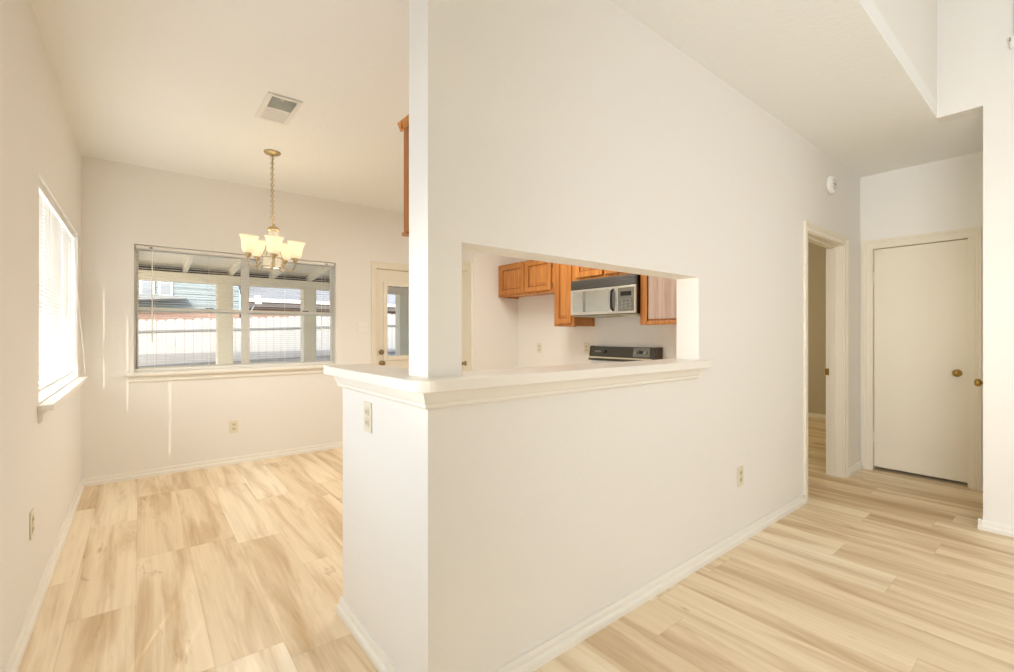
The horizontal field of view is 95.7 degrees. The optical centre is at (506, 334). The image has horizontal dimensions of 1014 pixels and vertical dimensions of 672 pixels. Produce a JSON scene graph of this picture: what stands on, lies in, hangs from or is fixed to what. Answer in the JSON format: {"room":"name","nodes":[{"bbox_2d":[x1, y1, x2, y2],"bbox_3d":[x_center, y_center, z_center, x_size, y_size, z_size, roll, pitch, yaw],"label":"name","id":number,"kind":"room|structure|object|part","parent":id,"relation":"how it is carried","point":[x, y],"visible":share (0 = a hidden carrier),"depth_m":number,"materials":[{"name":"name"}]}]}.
{"room":"empty living room","nodes":[
{"label":"empty living room","id":0,"kind":"room"},
{"bbox_2d":[0,0,80,671],"bbox_3d":[-0.701,-0.620,0.181,0.129,3.700,9.159,0,0,-39],"label":"wall","id":1,"kind":"structure","parent":0,"point":[40,464],"depth_m":1.93,"materials":[{"name":"white paint"}]},
{"bbox_2d":[30,508,33,539],"bbox_3d":[-2.062,0.825,1.994,0.008,0.118,0.072,0,0,-39],"label":"wall outlet","id":2,"kind":"object","parent":1,"relation":"attached to","point":[32,510],"visible":1,"depth_m":1.98,"materials":[{"name":"beige plastic"}]},
{"bbox_2d":[3,479,84,671],"bbox_3d":[-0.602,1.198,0.178,0.022,0.064,9.030,0,0,-39],"label":"baseboard","id":3,"kind":"structure","parent":1,"relation":"attached to","point":[14,661],"depth_m":2.10,"materials":[{"name":"white paint"}]},
{"bbox_2d":[37,208,87,423],"bbox_3d":[-2.755,-0.171,2.797,0.180,1.172,1.820,0,0,-39],"label":"window","id":4,"kind":"structure","parent":1,"relation":"in","point":[52,403],"depth_m":2.64,"materials":[{"name":"white"}]},
{"bbox_3d":[-2.537,-0.212,2.421,0.044,1.053,0.819,0,0,-39],"label":"sash","id":5,"kind":"part","parent":4,"relation":"part of","materials":[{"name":"white"}]},
{"bbox_3d":[-2.805,-0.212,2.757,0.050,1.089,1.710,0,0,-39],"label":"frame","id":6,"kind":"part","parent":4,"relation":"part of","materials":[{"name":"white"}]},
{"bbox_3d":[-3.074,-0.212,3.092,0.044,1.053,0.819,0,0,-39],"label":"sash","id":7,"kind":"part","parent":4,"relation":"part of","materials":[{"name":"white"}]},
{"bbox_2d":[39,182,85,391],"bbox_3d":[-2.726,-0.224,2.820,0.091,1.049,1.686,0,0,-39],"label":"window blind","id":8,"kind":"object","parent":4,"relation":"attached to","point":[55,226],"visible":0.84,"depth_m":2.74,"materials":[{"name":"white plastic"}]},
{"bbox_3d":[-2.751,0.281,2.800,0.022,0.016,1.686,0,0,-39],"label":"rail","id":9,"kind":"part","parent":8,"relation":"part of","materials":[{"name":"white plastic"}]},
{"bbox_3d":[-2.979,-0.216,3.086,0.026,1.011,0.001,0,0,-39],"label":"ladder cord","id":10,"kind":"part","parent":8,"relation":"part of","materials":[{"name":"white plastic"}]},
{"bbox_3d":[-3.228,-0.210,3.469,0.010,1.020,0.078,0,0,13],"label":"pull cord","id":11,"kind":"part","parent":8,"relation":"part of","materials":[{"name":"white plastic"}]},
{"bbox_3d":[-2.735,0.339,2.813,0.130,0.030,1.820,0,0,-39],"label":"sill","id":12,"kind":"part","parent":4,"relation":"part of","materials":[{"name":"white paint"}]},
{"bbox_2d":[81,155,408,478],"bbox_3d":[-0.201,-0.105,6.361,8.370,2.670,0.129,0,0,-39],"label":"wall","id":13,"kind":"structure","parent":0,"point":[126,426],"depth_m":4.17,"materials":[{"name":"white paint"}]},
{"bbox_2d":[83,441,342,486],"bbox_3d":[-2.482,1.198,4.441,2.410,0.064,0.022,0,0,-39],"label":"baseboard","id":14,"kind":"structure","parent":13,"relation":"attached to","point":[112,478],"depth_m":4.20,"materials":[{"name":"white paint"}]},
{"bbox_2d":[125,245,341,382],"bbox_3d":[-2.532,-0.179,4.460,1.805,1.187,0.180,0,0,-39],"label":"window","id":15,"kind":"structure","parent":13,"relation":"in","point":[253,371],"depth_m":4.43,"materials":[{"name":"white"}]},
{"bbox_3d":[-2.906,-0.220,4.245,0.809,1.068,0.044,0,0,-39],"label":"sash","id":16,"kind":"part","parent":15,"relation":"part of","materials":[{"name":"white"}]},
{"bbox_3d":[-2.516,0.339,4.441,1.805,0.030,0.130,0,0,-39],"label":"sill","id":17,"kind":"part","parent":15,"relation":"part of","materials":[{"name":"white paint"}]},
{"bbox_2d":[136,245,333,370],"bbox_3d":[-2.522,-0.224,4.448,1.671,1.081,0.054,0,0,-39],"label":"window blind","id":18,"kind":"object","parent":15,"relation":"attached to","point":[137,246],"visible":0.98,"depth_m":4.34,"materials":[{"name":"white plastic"}]},
{"bbox_3d":[-2.530,0.308,4.458,1.671,0.016,0.022,0,0,-39],"label":"rail","id":19,"kind":"part","parent":18,"relation":"part of","materials":[{"name":"white plastic"}]},
{"bbox_3d":[-1.968,-0.387,4.864,0.012,0.687,0.012,0,0,-39],"label":"pull cord","id":20,"kind":"part","parent":18,"relation":"part of","materials":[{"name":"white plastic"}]},
{"bbox_3d":[-1.950,-0.210,4.922,0.001,1.053,0.026,0,0,-39],"label":"ladder cord","id":21,"kind":"part","parent":18,"relation":"part of","materials":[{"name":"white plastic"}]},
{"bbox_3d":[-2.240,-0.220,4.777,0.811,1.068,0.044,0,0,-39],"label":"sash","id":22,"kind":"part","parent":15,"relation":"part of","materials":[{"name":"white"}]},
{"bbox_2d":[230,420,237,432],"bbox_3d":[-2.594,0.878,4.360,0.072,0.118,0.008,0,0,-39],"label":"wall outlet","id":23,"kind":"object","parent":13,"relation":"attached to","point":[234,423],"visible":1,"depth_m":4.36,"materials":[{"name":"beige plastic"}]},
{"bbox_2d":[357,322,366,332],"bbox_3d":[-1.617,-0.075,5.137,0.115,0.118,0.015,0,0,-39],"label":"light switch","id":24,"kind":"object","parent":13,"relation":"attached to","point":[361,326],"visible":1,"depth_m":5.14,"materials":[{"name":"white plastic"}]},
{"bbox_2d":[371,261,408,368],"bbox_3d":[-1.166,0.200,5.566,1.040,2.060,0.166,0,0,-39],"label":"door","id":25,"kind":"structure","parent":13,"relation":"in","point":[383,274],"depth_m":5.32,"materials":[{"name":"beige paint"}]},
{"bbox_3d":[-1.145,-0.153,5.556,0.740,0.922,0.012,0,0,-39],"label":"glass frame","id":26,"kind":"part","parent":25,"relation":"part of","materials":[{"name":"clear glass"}]},
{"bbox_2d":[343,388,408,671],"bbox_3d":[-0.480,0.703,1.818,0.120,1.054,0.641,0,0,-39],"label":"wall","id":27,"kind":"structure","parent":0,"point":[376,463],"depth_m":1.73,"materials":[{"name":"white paint"}]},
{"bbox_2d":[336,596,398,671],"bbox_3d":[-0.493,1.198,1.720,0.022,0.064,0.806,0,0,-39],"label":"baseboard","id":28,"kind":"structure","parent":27,"relation":"attached to","point":[374,652],"depth_m":1.79,"materials":[{"name":"white paint"}]},
{"bbox_2d":[364,401,371,432],"bbox_3d":[-0.547,0.325,1.797,0.008,0.118,0.072,0,0,-39],"label":"wall outlet","id":29,"kind":"object","parent":27,"relation":"attached to","point":[367,405],"visible":1,"depth_m":1.79,"materials":[{"name":"beige plastic"}]},
{"bbox_2d":[462,251,469,271],"bbox_3d":[-0.546,-0.105,5.728,0.100,2.670,0.430,0,0,-39],"label":"wall","id":30,"kind":"structure","parent":0,"point":[465,254],"depth_m":5.60,"materials":[{"name":"white paint"}]},
{"bbox_2d":[462,261,472,370],"bbox_3d":[-0.564,0.177,5.653,0.101,2.105,0.465,0,0,-39],"label":"door","id":31,"kind":"structure","parent":30,"relation":"in","point":[467,276],"depth_m":5.54,"materials":[{"name":"beige paint"}]},
{"bbox_2d":[470,252,517,370],"bbox_3d":[-0.154,-0.105,5.702,0.680,2.670,0.100,0,0,-39],"label":"wall","id":32,"kind":"structure","parent":0,"point":[495,319],"depth_m":5.62,"materials":[{"name":"white paint"}]},
{"bbox_2d":[30,0,982,212],"bbox_3d":[1.236,-1.490,4.460,8.499,0.100,4.893,0,0,-39],"label":"ceiling","id":33,"kind":"structure","parent":0,"point":[179,86],"depth_m":2.62,"materials":[{"name":"white paint"}]},
{"bbox_2d":[239,149,305,271],"bbox_3d":[-1.854,-0.970,3.623,0.463,0.938,0.462,0,0,-39],"label":"chandelier","id":34,"kind":"object","parent":33,"relation":"hanging from","point":[250,244],"visible":1,"depth_m":3.61,"materials":[{"name":"white glass"}]},
{"bbox_3d":[-1.969,-0.689,3.506,0.138,0.135,0.138,0,0,-39],"label":"lamp shade","id":35,"kind":"part","parent":34,"relation":"part of","materials":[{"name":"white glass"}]},
{"bbox_3d":[-1.927,-0.632,3.564,0.015,0.235,0.169,0,0,44],"label":"arm","id":36,"kind":"part","parent":34,"relation":"part of","materials":[{"name":"gold metal"}]},
{"bbox_3d":[-2.011,-0.691,3.705,0.138,0.135,0.138,0,0,-39],"label":"lamp shade","id":37,"kind":"part","parent":34,"relation":"part of","materials":[{"name":"white glass"}]},
{"bbox_3d":[-1.859,-1.137,3.635,0.023,0.545,0.023,0,0,6],"label":"chain","id":38,"kind":"part","parent":34,"relation":"part of","materials":[{"name":"gold metal"}]},
{"bbox_3d":[-1.849,-0.711,3.635,0.086,0.328,0.086,0,0,-39],"label":"stem","id":39,"kind":"part","parent":34,"relation":"part of","materials":[{"name":"gold metal"}]},
{"bbox_3d":[-1.767,-0.676,3.485,0.138,0.135,0.138,0,0,-39],"label":"lamp shade","id":40,"kind":"part","parent":34,"relation":"part of","materials":[{"name":"white glass"}]},
{"bbox_3d":[-1.836,-0.680,3.807,0.138,0.135,0.138,0,0,-39],"label":"lamp shade","id":41,"kind":"part","parent":34,"relation":"part of","materials":[{"name":"white glass"}]},
{"bbox_3d":[-1.763,-0.624,3.657,0.151,0.247,0.011,0,0,-12],"label":"arm","id":42,"kind":"part","parent":34,"relation":"part of","materials":[{"name":"gold metal"}]},
{"bbox_3d":[-1.685,-0.671,3.671,0.138,0.135,0.138,0,0,-39],"label":"lamp shade","id":43,"kind":"part","parent":34,"relation":"part of","materials":[{"name":"white glass"}]},
{"bbox_2d":[255,92,302,125],"bbox_3d":[-1.464,-1.432,2.936,0.196,0.015,0.399,0,0,-39],"label":"ceiling vent","id":44,"kind":"object","parent":33,"relation":"in","point":[275,108],"visible":1,"depth_m":2.92,"materials":[{"name":"white metal"}]},
{"bbox_2d":[18,417,1013,671],"bbox_3d":[2.580,1.290,2.722,8.570,0.120,9.330,0,0,-39],"label":"floor","id":45,"kind":"structure","parent":0,"point":[238,567],"depth_m":2.25,"materials":[{"name":"brown wood"}]},
{"bbox_2d":[588,346,662,363],"bbox_3d":[0.900,0.676,4.337,0.726,1.108,0.823,0,0,-39],"label":"range","id":46,"kind":"object","parent":45,"relation":"on","point":[598,354],"visible":0.12,"depth_m":4.51,"materials":[{"name":"black metal"}]},
{"bbox_3d":[1.119,0.258,4.554,0.065,0.024,0.757,0,0,-39],"label":"panel","id":47,"kind":"part","parent":46,"relation":"part of","materials":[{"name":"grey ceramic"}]},
{"bbox_3d":[1.271,0.175,4.342,0.016,0.086,0.185,0,0,-39],"label":"clock panel","id":48,"kind":"part","parent":46,"relation":"part of","materials":[{"name":"grey metal"}]},
{"bbox_2d":[518,258,676,367],"bbox_3d":[1.072,-0.105,4.761,0.060,2.670,3.301,0,0,-39],"label":"wall","id":49,"kind":"structure","parent":0,"point":[559,345],"depth_m":5.18,"materials":[{"name":"white paint"}]},
{"bbox_2d":[498,260,553,298],"bbox_3d":[0.317,-0.646,5.386,0.337,0.392,0.979,0,0,-39],"label":"upper cabinet","id":50,"kind":"object","parent":49,"relation":"attached to","point":[528,278],"visible":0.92,"depth_m":5.28,"materials":[{"name":"brown wood"}]},
{"bbox_3d":[0.056,-0.651,5.457,0.019,0.351,0.445,0,0,-39],"label":"door","id":51,"kind":"part","parent":50,"relation":"part of","materials":[{"name":"brown wood"}]},
{"bbox_3d":[0.053,-0.651,5.455,0.010,0.218,0.317,0,0,-39],"label":"raised panel","id":52,"kind":"part","parent":50,"relation":"part of","materials":[{"name":"brown wood"}]},
{"bbox_3d":[0.338,-0.651,5.100,0.010,0.218,0.297,0,0,-39],"label":"raised panel","id":53,"kind":"part","parent":50,"relation":"part of","materials":[{"name":"brown wood"}]},
{"bbox_3d":[0.340,-0.651,5.102,0.019,0.351,0.425,0,0,-39],"label":"door","id":54,"kind":"part","parent":50,"relation":"part of","materials":[{"name":"brown wood"}]},
{"bbox_2d":[537,343,540,352],"bbox_3d":[0.389,0.170,5.560,0.008,0.118,0.072,0,0,-39],"label":"wall outlet","id":55,"kind":"object","parent":49,"relation":"attached to","point":[538,344],"visible":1,"depth_m":5.56,"materials":[{"name":"beige plastic"}]},
{"bbox_2d":[554,263,594,326],"bbox_3d":[0.713,-0.462,4.891,0.337,0.760,0.286,0,0,-39],"label":"upper cabinet","id":56,"kind":"object","parent":49,"relation":"attached to","point":[563,274],"visible":0.57,"depth_m":4.79,"materials":[{"name":"brown wood"}]},
{"bbox_3d":[0.588,-0.467,4.792,0.019,0.719,0.228,0,0,-39],"label":"door","id":57,"kind":"part","parent":56,"relation":"part of","materials":[{"name":"brown wood"}]},
{"bbox_3d":[0.585,-0.467,4.790,0.010,0.586,0.100,0,0,-39],"label":"raised panel","id":58,"kind":"part","parent":56,"relation":"part of","materials":[{"name":"brown wood"}]},
{"bbox_3d":[0.603,-0.462,4.803,0.018,0.760,0.286,0,0,-39],"label":"frame","id":59,"kind":"part","parent":56,"relation":"part of","materials":[{"name":"brown wood"}]},
{"bbox_2d":[584,343,588,353],"bbox_3d":[0.860,0.155,4.970,0.008,0.118,0.072,0,0,-39],"label":"wall outlet","id":60,"kind":"object","parent":49,"relation":"attached to","point":[586,345],"visible":1,"depth_m":4.96,"materials":[{"name":"beige plastic"}]},
{"bbox_2d":[574,266,631,280],"bbox_3d":[1.047,-0.692,4.472,0.337,0.300,0.782,0,0,-39],"label":"upper cabinet","id":61,"kind":"object","parent":49,"relation":"attached to","point":[580,273],"visible":0.3,"depth_m":4.49,"materials":[{"name":"brown wood"}]},
{"bbox_3d":[0.804,-0.697,4.516,0.010,0.126,0.222,0,0,-39],"label":"raised panel","id":62,"kind":"part","parent":61,"relation":"part of","materials":[{"name":"brown wood"}]},
{"bbox_3d":[0.807,-0.697,4.518,0.019,0.259,0.350,0,0,-39],"label":"door","id":63,"kind":"part","parent":61,"relation":"part of","materials":[{"name":"brown wood"}]},
{"bbox_2d":[571,274,639,317],"bbox_3d":[1.019,-0.351,4.446,0.414,0.366,0.780,0,0,-39],"label":"microwave","id":64,"kind":"object","parent":61,"relation":"attached to","point":[613,296],"visible":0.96,"depth_m":4.29,"materials":[{"name":"silver plastic"}]},
{"bbox_3d":[0.831,-0.313,4.428,0.021,0.250,0.572,0,0,-39],"label":"door","id":65,"kind":"part","parent":64,"relation":"part of","materials":[{"name":"silver metal"}]},
{"bbox_3d":[0.965,-0.316,4.220,0.048,0.210,0.026,0,0,-39],"label":"handle","id":66,"kind":"part","parent":64,"relation":"part of","materials":[{"name":"black plastic"}]},
{"bbox_3d":[1.065,-0.314,4.116,0.002,0.212,0.172,0,0,-39],"label":"panel glass","id":67,"kind":"part","parent":64,"relation":"part of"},
{"bbox_3d":[1.075,-0.313,4.122,0.021,0.250,0.204,0,0,-39],"label":"control panel","id":68,"kind":"part","parent":64,"relation":"part of","materials":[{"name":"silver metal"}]},
{"bbox_3d":[1.038,-0.697,4.229,0.019,0.259,0.350,0,0,-39],"label":"door","id":69,"kind":"part","parent":61,"relation":"part of","materials":[{"name":"brown wood"}]},
{"bbox_2d":[640,275,676,324],"bbox_3d":[1.420,-0.462,4.016,0.325,0.765,0.380,0,0,-39],"label":"upper cabinet","id":70,"kind":"object","parent":49,"relation":"attached to","point":[658,295],"visible":0.34,"depth_m":3.94,"materials":[{"name":"brown wood"}]},
{"bbox_3d":[1.331,-0.470,3.898,0.011,0.676,0.298,0,0,-39],"label":"panel","id":71,"kind":"part","parent":70,"relation":"part of","materials":[{"name":"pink wood"}]},
{"bbox_2d":[409,0,859,671],"bbox_3d":[1.463,-0.105,2.878,4.480,2.670,0.129,0,0,-39],"label":"wall","id":72,"kind":"structure","parent":0,"point":[567,132],"depth_m":1.91,"materials":[{"name":"white paint"}]},
{"bbox_2d":[397,114,408,236],"bbox_3d":[0.237,-0.631,2.204,1.478,0.462,0.347,0,0,-39],"label":"upper cabinet","id":73,"kind":"object","parent":72,"relation":"attached to","point":[403,124],"visible":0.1,"depth_m":1.84,"materials":[{"name":"brown wood"}]},
{"bbox_3d":[0.237,-0.847,2.204,1.478,0.030,0.347,0,0,-39],"label":"crown molding","id":74,"kind":"part","parent":73,"relation":"part of","materials":[{"name":"brown wood"}]},
{"bbox_3d":[0.158,-0.406,2.310,1.468,0.012,0.042,0,0,-39],"label":"light rail","id":75,"kind":"part","parent":73,"relation":"part of","materials":[{"name":"brown wood"}]},
{"bbox_2d":[334,369,700,409],"bbox_3d":[0.123,0.205,2.208,1.618,0.059,0.824,0,0,-39],"label":"trim","id":76,"kind":"structure","parent":72,"relation":"attached to","point":[426,401],"depth_m":1.68,"materials":[{"name":"white paint"}]},
{"bbox_2d":[324,359,710,392],"bbox_3d":[0.125,0.156,2.193,1.690,0.038,0.880,0,0,-39],"label":"bar","id":77,"kind":"object","parent":72,"relation":"on","point":[396,378],"visible":0.97,"depth_m":1.68,"materials":[{"name":"white laminate"}]},
{"bbox_2d":[493,494,805,671],"bbox_3d":[0.955,1.198,2.375,3.102,0.064,0.022,0,0,-39],"label":"baseboard","id":78,"kind":"structure","parent":72,"relation":"attached to","point":[555,646],"depth_m":2.07,"materials":[{"name":"white paint"}]},
{"bbox_2d":[737,465,742,486],"bbox_3d":[1.389,0.845,2.730,0.072,0.118,0.008,0,0,-39],"label":"wall outlet","id":79,"kind":"object","parent":72,"relation":"attached to","point":[740,468],"visible":1,"depth_m":2.72,"materials":[{"name":"beige plastic"}]},
{"bbox_2d":[803,220,848,502],"bbox_3d":[2.516,0.201,3.711,0.983,2.059,0.154,0,0,-39],"label":"door frame","id":80,"kind":"structure","parent":72,"relation":"attached to","point":[836,245],"depth_m":3.95,"materials":[{"name":"beige paint"}]},
{"bbox_2d":[826,176,836,193],"bbox_3d":[2.611,-1.200,3.684,0.144,0.144,0.044,0,0,-39],"label":"smoke detector","id":81,"kind":"object","parent":72,"relation":"attached to","point":[831,184],"visible":1,"depth_m":3.65,"materials":[{"name":"white plastic"}]},
{"bbox_2d":[848,461,862,476],"bbox_3d":[3.098,1.198,4.088,0.415,0.064,0.022,0,0,-39],"label":"baseboard","id":82,"kind":"structure","parent":72,"relation":"attached to","point":[853,469],"depth_m":4.08,"materials":[{"name":"white paint"}]},
{"bbox_2d":[808,242,825,414],"bbox_3d":[4.364,-0.105,7.073,0.150,2.670,2.801,0,0,-39],"label":"wall","id":83,"kind":"structure","parent":0,"point":[816,254],"depth_m":6.73,"materials":[{"name":"beige paint"}]},
{"bbox_2d":[808,413,825,418],"bbox_3d":[4.296,1.198,7.019,0.022,0.064,2.801,0,0,-39],"label":"baseboard","id":84,"kind":"structure","parent":83,"relation":"attached to","point":[812,415],"depth_m":6.71,"materials":[{"name":"white paint"}]},
{"bbox_2d":[873,0,936,101],"bbox_3d":[1.070,-2.005,1.688,4.520,0.930,0.100,0,0,-39],"label":"wall header","id":85,"kind":"structure","parent":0,"point":[913,23],"depth_m":2.71,"materials":[{"name":"white paint"}]},
{"bbox_2d":[860,151,982,481],"bbox_3d":[3.577,-0.105,3.925,0.129,2.670,1.133,0,0,-39],"label":"wall","id":86,"kind":"structure","parent":0,"point":[946,194],"depth_m":3.88,"materials":[{"name":"white paint"}]},
{"bbox_2d":[862,226,981,490],"bbox_3d":[3.538,0.191,3.946,0.164,2.078,0.766,0,0,-39],"label":"door","id":87,"kind":"structure","parent":86,"relation":"in","point":[922,293],"depth_m":3.92,"materials":[{"name":"beige paint"}]},
{"bbox_3d":[3.650,0.318,3.727,0.067,0.062,0.062,0,0,-39],"label":"knob","id":88,"kind":"part","parent":87,"relation":"part of","materials":[{"name":"gold metal"}]},
{"bbox_2d":[937,0,1013,525],"bbox_3d":[4.350,-0.620,1.301,0.120,3.700,4.600,0,0,-39],"label":"wall","id":89,"kind":"structure","parent":0,"point":[998,15],"depth_m":2.86,"materials":[{"name":"white paint"}]},
{"bbox_2d":[977,517,1013,536],"bbox_3d":[4.409,1.198,1.225,0.162,0.064,4.408,0,0,-39],"label":"baseboard","id":90,"kind":"structure","parent":89,"relation":"attached to","point":[986,525],"depth_m":2.84,"materials":[{"name":"white paint"}]},
{"bbox_2d":[1009,35,1013,48],"bbox_3d":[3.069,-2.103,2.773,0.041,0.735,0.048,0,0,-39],"label":"wall sensor","id":91,"kind":"object","parent":89,"relation":"attached to","point":[1011,38],"visible":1,"depth_m":2.77,"materials":[{"name":"white plastic"}]},
{"bbox_3d":[3.487,-0.105,3.205,0.910,2.670,0.120,0,0,-39],"label":"wall","id":92,"kind":"structure","parent":0,"visible":0},
{"bbox_2d":[974,211,982,385],"bbox_3d":[3.426,0.206,3.249,0.790,2.023,0.104,0,0,-39],"label":"door","id":93,"kind":"structure","parent":92,"relation":"in","point":[977,382],"depth_m":3.06,"materials":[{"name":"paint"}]},
{"bbox_3d":[3.165,0.325,3.063,0.062,0.062,0.067,0,0,-39],"label":"knob","id":94,"kind":"part","parent":93,"relation":"part of","materials":[{"name":"gold metal"}]},
{"label":"outside","id":95,"kind":"structure","parent":0,"visible":0},
{"bbox_3d":[-2.495,1.450,9.527,36.000,0.160,42.000,0,0,-39],"label":"ground","id":96,"kind":"structure","parent":95,"visible":0},
{"bbox_2d":[139,280,239,365],"bbox_3d":[-12.825,-2.300,12.280,10.100,7.340,4.800,0,0,-39],"label":"neighbor house","id":97,"kind":"structure","parent":96,"relation":"on","point":[148,315],"depth_m":13.01,"materials":[{"name":"grey"}]},
{"bbox_3d":[-9.821,-1.320,12.533,0.230,0.440,0.006,0,0,-39],"label":"pane","id":98,"kind":"part","parent":97,"relation":"part of","materials":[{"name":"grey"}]},
{"bbox_3d":[-9.508,-1.320,12.782,0.230,0.440,0.006,0,0,-39],"label":"pane","id":99,"kind":"part","parent":97,"relation":"part of","materials":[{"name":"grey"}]},
{"bbox_2d":[46,314,394,378],"bbox_3d":[-4.884,0.252,10.219,19.133,2.236,0.153,0,0,-39],"label":"fence","id":100,"kind":"object","parent":96,"relation":"on","point":[288,328],"visible":0.1,"depth_m":9.60,"materials":[{"name":"white wood"}]},
{"bbox_3d":[-6.518,0.588,8.954,0.090,1.565,0.090,0,0,-39],"label":"post","id":101,"kind":"part","parent":100,"relation":"part of","materials":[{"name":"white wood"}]},
{"bbox_3d":[-4.902,0.539,10.135,19.000,0.602,0.044,0,0,-39],"label":"rail","id":102,"kind":"part","parent":100,"relation":"part of","materials":[{"name":"grey"}]},
{"bbox_3d":[-4.902,-0.136,10.135,19.000,0.678,0.044,0,0,-39],"label":"rail","id":103,"kind":"part","parent":100,"relation":"part of","materials":[{"name":"grey"}]},
{"bbox_2d":[139,251,408,364],"bbox_3d":[-3.099,0.084,6.279,10.200,2.573,3.320,0,0,-39],"label":"patio cover","id":104,"kind":"object","parent":96,"relation":"on","point":[307,323],"visible":0.27,"depth_m":6.91,"materials":[{"name":"beige paint"}]},
{"bbox_3d":[-4.226,0.315,6.864,0.200,2.111,0.200,0,0,-39],"label":"post","id":105,"kind":"part","parent":104,"relation":"part of","materials":[{"name":"beige paint"}]},
{"bbox_3d":[-3.293,0.315,7.610,0.200,2.111,0.200,0,0,-39],"label":"post","id":106,"kind":"part","parent":104,"relation":"part of","materials":[{"name":"beige paint"}]},
{"bbox_3d":[-1.973,0.315,8.665,0.200,2.111,0.200,0,0,-39],"label":"post","id":107,"kind":"part","parent":104,"relation":"part of","materials":[{"name":"beige paint"}]},
{"bbox_2d":[239,286,394,362],"bbox_3d":[-5.532,-0.691,18.610,9.600,4.121,4.020,0,0,-39],"label":"neighbor house","id":108,"kind":"structure","parent":96,"relation":"on","point":[291,295],"depth_m":14.99,"materials":[{"name":"grey shingle"},{"name":"white siding"},{"name":"white enamel"}]},
{"bbox_2d":[250,296,261,317],"bbox_3d":[-6.336,0.200,11.528,0.299,2.340,0.119,0,0,-39],"label":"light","id":109,"kind":"object","parent":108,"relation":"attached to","point":[257,300],"visible":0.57,"depth_m":11.53,"materials":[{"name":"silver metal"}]}
]}

